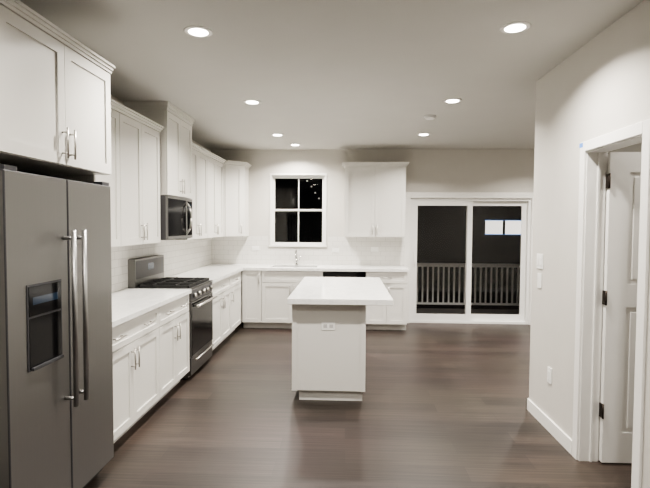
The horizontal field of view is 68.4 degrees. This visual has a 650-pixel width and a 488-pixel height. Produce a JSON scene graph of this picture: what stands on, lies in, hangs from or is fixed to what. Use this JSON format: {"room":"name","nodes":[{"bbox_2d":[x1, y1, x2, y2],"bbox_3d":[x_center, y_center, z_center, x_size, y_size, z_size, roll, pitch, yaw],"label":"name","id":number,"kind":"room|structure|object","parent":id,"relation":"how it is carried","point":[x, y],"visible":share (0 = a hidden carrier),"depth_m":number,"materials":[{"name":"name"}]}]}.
{"room":"kitchen","nodes":[
{"label":"kitchen","id":0,"kind":"room"},
{"bbox_2d":[111,95,210,151],"bbox_3d":[-2.123,0.060,2.803,0.150,2.740,10.100,0,2,3],"label":"wall","id":1,"kind":"structure","parent":0,"point":[122,103],"depth_m":4.64,"materials":[{"name":"paint"}]},
{"bbox_2d":[0,0,114,182],"bbox_3d":[-1.676,0.193,2.473,0.768,2.506,0.982,0,2,3],"label":"upper cabinet","id":2,"kind":"object","parent":1,"relation":"attached to","point":[55,107],"visible":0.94,"depth_m":2.34,"materials":[{"name":"white wood"}]},
{"bbox_2d":[95,99,124,246],"bbox_3d":[-1.815,-0.524,3.396,0.392,1.122,0.900,0,2,3],"label":"upper cabinet","id":3,"kind":"object","parent":1,"relation":"attached to","point":[113,180],"visible":0.12,"depth_m":3.77,"materials":[{"name":"white wood"}]},
{"bbox_2d":[119,106,163,245],"bbox_3d":[-1.776,-0.559,4.260,0.392,1.122,0.826,0,2,3],"label":"upper cabinet","id":4,"kind":"object","parent":1,"relation":"attached to","point":[139,135],"visible":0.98,"depth_m":4.20,"materials":[{"name":"white wood"}]},
{"bbox_2d":[124,101,194,198],"bbox_3d":[-1.711,-0.948,5.048,0.452,0.900,0.800,0,2,3],"label":"upper cabinet","id":5,"kind":"object","parent":1,"relation":"attached to","point":[175,122],"visible":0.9,"depth_m":4.83,"materials":[{"name":"white wood"}]},
{"bbox_2d":[160,195,191,239],"bbox_3d":[-1.696,-0.273,5.074,0.471,0.438,0.754,0,2,3],"label":"microwave","id":6,"kind":"object","parent":5,"relation":"attached to","point":[175,217],"visible":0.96,"depth_m":4.90,"materials":[{"name":"grey metal"}]},
{"bbox_2d":[111,238,210,291],"bbox_3d":[-1.929,0.174,5.342,0.008,0.476,4.718,0,2,3],"label":"backsplash","id":7,"kind":"structure","parent":1,"relation":"attached to","point":[180,256],"depth_m":5.79,"materials":[{"name":"tile"}]},
{"bbox_2d":[173,142,210,239],"bbox_3d":[-1.705,-0.623,5.858,0.392,1.122,0.808,0,2,3],"label":"upper cabinet","id":8,"kind":"object","parent":1,"relation":"attached to","point":[200,154],"visible":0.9,"depth_m":5.90,"materials":[{"name":"white wood"}]},
{"bbox_2d":[207,152,225,237],"bbox_3d":[-1.669,-0.655,6.655,0.392,1.122,0.786,0,2,3],"label":"upper cabinet","id":9,"kind":"object","parent":1,"relation":"attached to","point":[215,162],"visible":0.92,"depth_m":6.61,"materials":[{"name":"white wood"}]},
{"bbox_2d":[19,0,642,149],"bbox_3d":[1.541,-1.343,2.582,7.470,0.120,10.100,0,2,3],"label":"ceiling","id":10,"kind":"structure","parent":0,"point":[346,74],"depth_m":3.50,"materials":[{"name":"paint"}]},
{"bbox_2d":[184,26,212,37],"bbox_3d":[-0.780,-1.306,2.948,0.176,0.008,0.176,0,2,3],"label":"recessed light","id":11,"kind":"object","parent":10,"relation":"in","point":[198,31],"visible":1,"depth_m":2.93,"materials":[{"name":"white glass"}]},
{"bbox_2d":[243,99,260,104],"bbox_3d":[-0.705,-1.374,4.635,0.176,0.008,0.176,0,2,3],"label":"recessed light","id":12,"kind":"object","parent":10,"relation":"in","point":[251,101],"visible":0.98,"depth_m":4.60,"materials":[{"name":"white"}]},
{"bbox_2d":[417,133,429,135],"bbox_3d":[1.289,-1.428,6.246,0.176,0.008,0.176,0,2,3],"label":"recessed light","id":13,"kind":"object","parent":10,"relation":"in","point":[423,134],"visible":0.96,"depth_m":6.22,"materials":[{"name":"white"}]},
{"bbox_2d":[424,115,435,119],"bbox_3d":[1.142,-1.375,5.203,0.130,0.032,0.130,0,2,3],"label":"smoke detector","id":14,"kind":"object","parent":10,"relation":"attached to","point":[429,117],"visible":1,"depth_m":5.17,"materials":[{"name":"white plastic"}]},
{"bbox_2d":[443,98,461,102],"bbox_3d":[1.213,-1.360,4.549,0.176,0.008,0.176,0,2,3],"label":"recessed light","id":15,"kind":"object","parent":10,"relation":"in","point":[453,100],"visible":1,"depth_m":4.52,"materials":[{"name":"white"}]},
{"bbox_2d":[500,21,530,33],"bbox_3d":[1.138,-1.292,2.862,0.176,0.008,0.176,0,2,3],"label":"recessed light","id":16,"kind":"object","parent":10,"relation":"in","point":[514,27],"visible":1,"depth_m":2.85,"materials":[{"name":"white glass"}]},
{"bbox_2d":[84,321,631,487],"bbox_3d":[1.526,1.504,2.697,7.470,0.100,10.100,0,2,3],"label":"floor","id":17,"kind":"structure","parent":0,"point":[441,405],"depth_m":3.68,"materials":[{"name":"brown wood"}]},
{"bbox_2d":[0,164,113,487],"bbox_3d":[-1.645,0.545,2.500,0.780,1.800,0.910,0,2,3],"label":"refrigerator","id":18,"kind":"object","parent":17,"relation":"on","point":[56,392],"visible":1,"depth_m":2.35,"materials":[{"name":"grey metal"}]},
{"bbox_2d":[112,308,159,442],"bbox_3d":[-1.685,0.968,3.486,0.660,0.874,0.970,0,2,3],"label":"base cabinet","id":19,"kind":"object","parent":17,"relation":"on","point":[136,376],"visible":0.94,"depth_m":3.49,"materials":[{"name":"white wood"}]},
{"bbox_2d":[112,288,190,327],"bbox_3d":[-1.676,0.495,3.850,0.650,0.040,1.739,0,2,3],"label":"countertop","id":20,"kind":"structure","parent":19,"relation":"on","point":[128,304],"depth_m":3.99,"materials":[{"name":"stone"}]},
{"bbox_2d":[149,294,189,409],"bbox_3d":[-1.646,0.933,4.349,0.660,0.874,0.756,0,2,3],"label":"base cabinet","id":21,"kind":"object","parent":17,"relation":"on","point":[174,359],"visible":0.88,"depth_m":4.28,"materials":[{"name":"white wood"}]},
{"bbox_2d":[128,255,216,379],"bbox_3d":[-1.585,0.740,5.110,0.704,1.200,0.752,0,2,3],"label":"range","id":22,"kind":"object","parent":17,"relation":"on","point":[147,272],"visible":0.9,"depth_m":4.97,"materials":[{"name":"grey metal"}]},
{"bbox_2d":[212,276,230,350],"bbox_3d":[-1.574,0.869,5.962,0.660,0.874,0.908,0,2,3],"label":"base cabinet","id":23,"kind":"object","parent":17,"relation":"on","point":[221,289],"visible":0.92,"depth_m":5.92,"materials":[{"name":"white wood"}]},
{"bbox_2d":[168,267,243,283],"bbox_3d":[-1.562,0.398,6.259,0.660,0.040,1.560,0,2,3],"label":"countertop","id":24,"kind":"structure","parent":23,"relation":"on","point":[214,273],"depth_m":6.30,"materials":[{"name":"stone"}]},
{"bbox_2d":[224,271,240,338],"bbox_3d":[-1.539,0.838,6.731,0.660,0.874,0.628,0,2,3],"label":"base cabinet","id":25,"kind":"object","parent":17,"relation":"on","point":[235,300],"visible":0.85,"depth_m":6.71,"materials":[{"name":"white wood"}]},
{"bbox_2d":[242,270,262,327],"bbox_3d":[-1.069,0.815,7.355,0.288,0.874,0.660,0,2,3],"label":"base cabinet","id":26,"kind":"object","parent":17,"relation":"on","point":[251,299],"visible":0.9,"depth_m":7.07,"materials":[{"name":"white wood"}]},
{"bbox_2d":[262,271,322,328],"bbox_3d":[-0.470,0.819,7.328,0.906,0.874,0.660,0,2,3],"label":"base cabinet","id":27,"kind":"object","parent":17,"relation":"on","point":[276,310],"visible":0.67,"depth_m":7.05,"materials":[{"name":"white wood"}]},
{"bbox_2d":[202,264,409,271],"bbox_3d":[-0.301,0.362,7.314,3.087,0.040,0.650,0,2,3],"label":"countertop","id":28,"kind":"structure","parent":27,"relation":"on","point":[248,267],"depth_m":7.11,"materials":[{"name":"stone"}]},
{"bbox_2d":[295,250,300,264],"bbox_3d":[-0.430,0.211,7.508,0.101,0.244,0.193,0,2,3],"label":"faucet","id":29,"kind":"object","parent":28,"relation":"on","point":[296,258],"visible":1,"depth_m":7.56,"materials":[{"name":"silver metal"}]},
{"bbox_2d":[287,277,392,400],"bbox_3d":[0.160,0.895,4.928,0.906,0.923,1.720,0,2,3],"label":"kitchen island","id":30,"kind":"object","parent":17,"relation":"on","point":[328,337],"visible":1,"depth_m":4.19,"materials":[{"name":"white painted wood"}]},
{"bbox_2d":[323,271,365,276],"bbox_3d":[0.294,0.827,7.270,0.617,0.870,0.640,0,2,3],"label":"dishwasher","id":31,"kind":"object","parent":17,"relation":"on","point":[341,274],"visible":0.23,"depth_m":6.99,"materials":[{"name":"grey plastic"}]},
{"bbox_2d":[366,272,406,329],"bbox_3d":[0.908,0.829,7.267,0.600,0.874,0.660,0,2,3],"label":"base cabinet","id":32,"kind":"object","parent":17,"relation":"on","point":[385,317],"visible":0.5,"depth_m":6.98,"materials":[{"name":"white wood"}]},
{"bbox_2d":[211,149,534,320],"bbox_3d":[1.756,-0.114,7.606,7.170,2.740,0.150,0,2,3],"label":"wall","id":33,"kind":"structure","parent":0,"point":[469,170],"depth_m":7.52,"materials":[{"name":"paint"}]},
{"bbox_2d":[222,160,251,236],"bbox_3d":[-1.511,-0.683,7.347,0.652,1.122,0.607,0,2,3],"label":"upper cabinet","id":34,"kind":"object","parent":33,"relation":"attached to","point":[235,198],"visible":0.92,"depth_m":7.19,"materials":[{"name":"white wood"}]},
{"bbox_2d":[269,173,326,246],"bbox_3d":[-0.426,-0.538,7.659,0.924,1.164,0.144,0,2,3],"label":"window unit","id":35,"kind":"structure","parent":33,"relation":"in","point":[298,176],"depth_m":7.66,"materials":[{"name":"white"}]},
{"bbox_2d":[211,236,403,264],"bbox_3d":[-0.271,0.102,7.624,3.058,0.453,0.008,0,2,3],"label":"backsplash","id":36,"kind":"structure","parent":33,"relation":"attached to","point":[229,249],"depth_m":7.62,"materials":[{"name":"tile"}]},
{"bbox_2d":[342,162,409,236],"bbox_3d":[0.761,-0.671,7.350,1.006,1.122,0.392,0,2,3],"label":"upper cabinet","id":37,"kind":"object","parent":33,"relation":"attached to","point":[375,197],"visible":1,"depth_m":7.21,"materials":[{"name":"white wood"}]},
{"bbox_2d":[404,192,533,324],"bbox_3d":[2.278,0.225,7.578,2.050,2.070,0.146,0,2,3],"label":"sliding door","id":38,"kind":"structure","parent":33,"relation":"in","point":[523,227],"depth_m":7.56,"materials":[{"name":"white"}]},
{"bbox_2d":[529,0,649,487],"bbox_3d":[1.647,0.158,0.864,0.115,2.740,6.260,0,2,3],"label":"wall","id":39,"kind":"structure","parent":0,"point":[598,85],"depth_m":3.27,"materials":[{"name":"paint"}]},
{"bbox_2d":[537,273,541,287],"bbox_3d":[1.717,0.293,3.832,0.008,0.118,0.075,0,2,3],"label":"switch plate","id":40,"kind":"object","parent":39,"relation":"attached to","point":[539,280],"visible":1,"depth_m":3.82,"materials":[{"name":"white plastic"}]},
{"bbox_2d":[537,254,542,268],"bbox_3d":[1.718,0.139,3.826,0.008,0.118,0.120,0,2,3],"label":"switch plate","id":41,"kind":"object","parent":39,"relation":"attached to","point":[539,261],"visible":1,"depth_m":3.81,"materials":[{"name":"white plastic"}]},
{"bbox_2d":[526,398,571,454],"bbox_3d":[1.698,1.370,3.636,0.014,0.095,0.780,0,2,3],"label":"baseboard","id":42,"kind":"structure","parent":39,"relation":"attached to","point":[560,436],"depth_m":3.56,"materials":[{"name":"white wood"}]},
{"bbox_2d":[547,366,551,384],"bbox_3d":[1.703,0.997,3.630,0.008,0.118,0.072,0,2,3],"label":"electrical outlet plate","id":43,"kind":"object","parent":39,"relation":"attached to","point":[549,374],"visible":1,"depth_m":3.62,"materials":[{"name":"white plastic"}]},
{"bbox_2d":[572,119,649,487],"bbox_3d":[1.733,0.398,2.830,0.148,2.102,0.738,0,2,3],"label":"door frame","id":44,"kind":"structure","parent":39,"relation":"attached to","point":[590,288],"depth_m":3.10,"materials":[{"name":"white wood"}]},
{"bbox_2d":[599,152,641,462],"bbox_3d":[2.096,0.423,3.087,0.591,2.012,0.185,0,2,3],"label":"pantry door","id":45,"kind":"structure","parent":39,"relation":"in","point":[619,291],"depth_m":3.08,"materials":[{"name":"painted wood"},{"name":"oil rubbed bronze"}]},
{"label":"outside","id":46,"kind":"structure","parent":0,"visible":0},
{"bbox_2d":[416,263,519,313],"bbox_3d":[2.393,1.056,8.938,4.800,1.300,2.468,0,2,3],"label":"railing","id":47,"kind":"object","parent":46,"point":[474,311],"depth_m":10.04,"materials":[{"name":"grey"}]}
]}

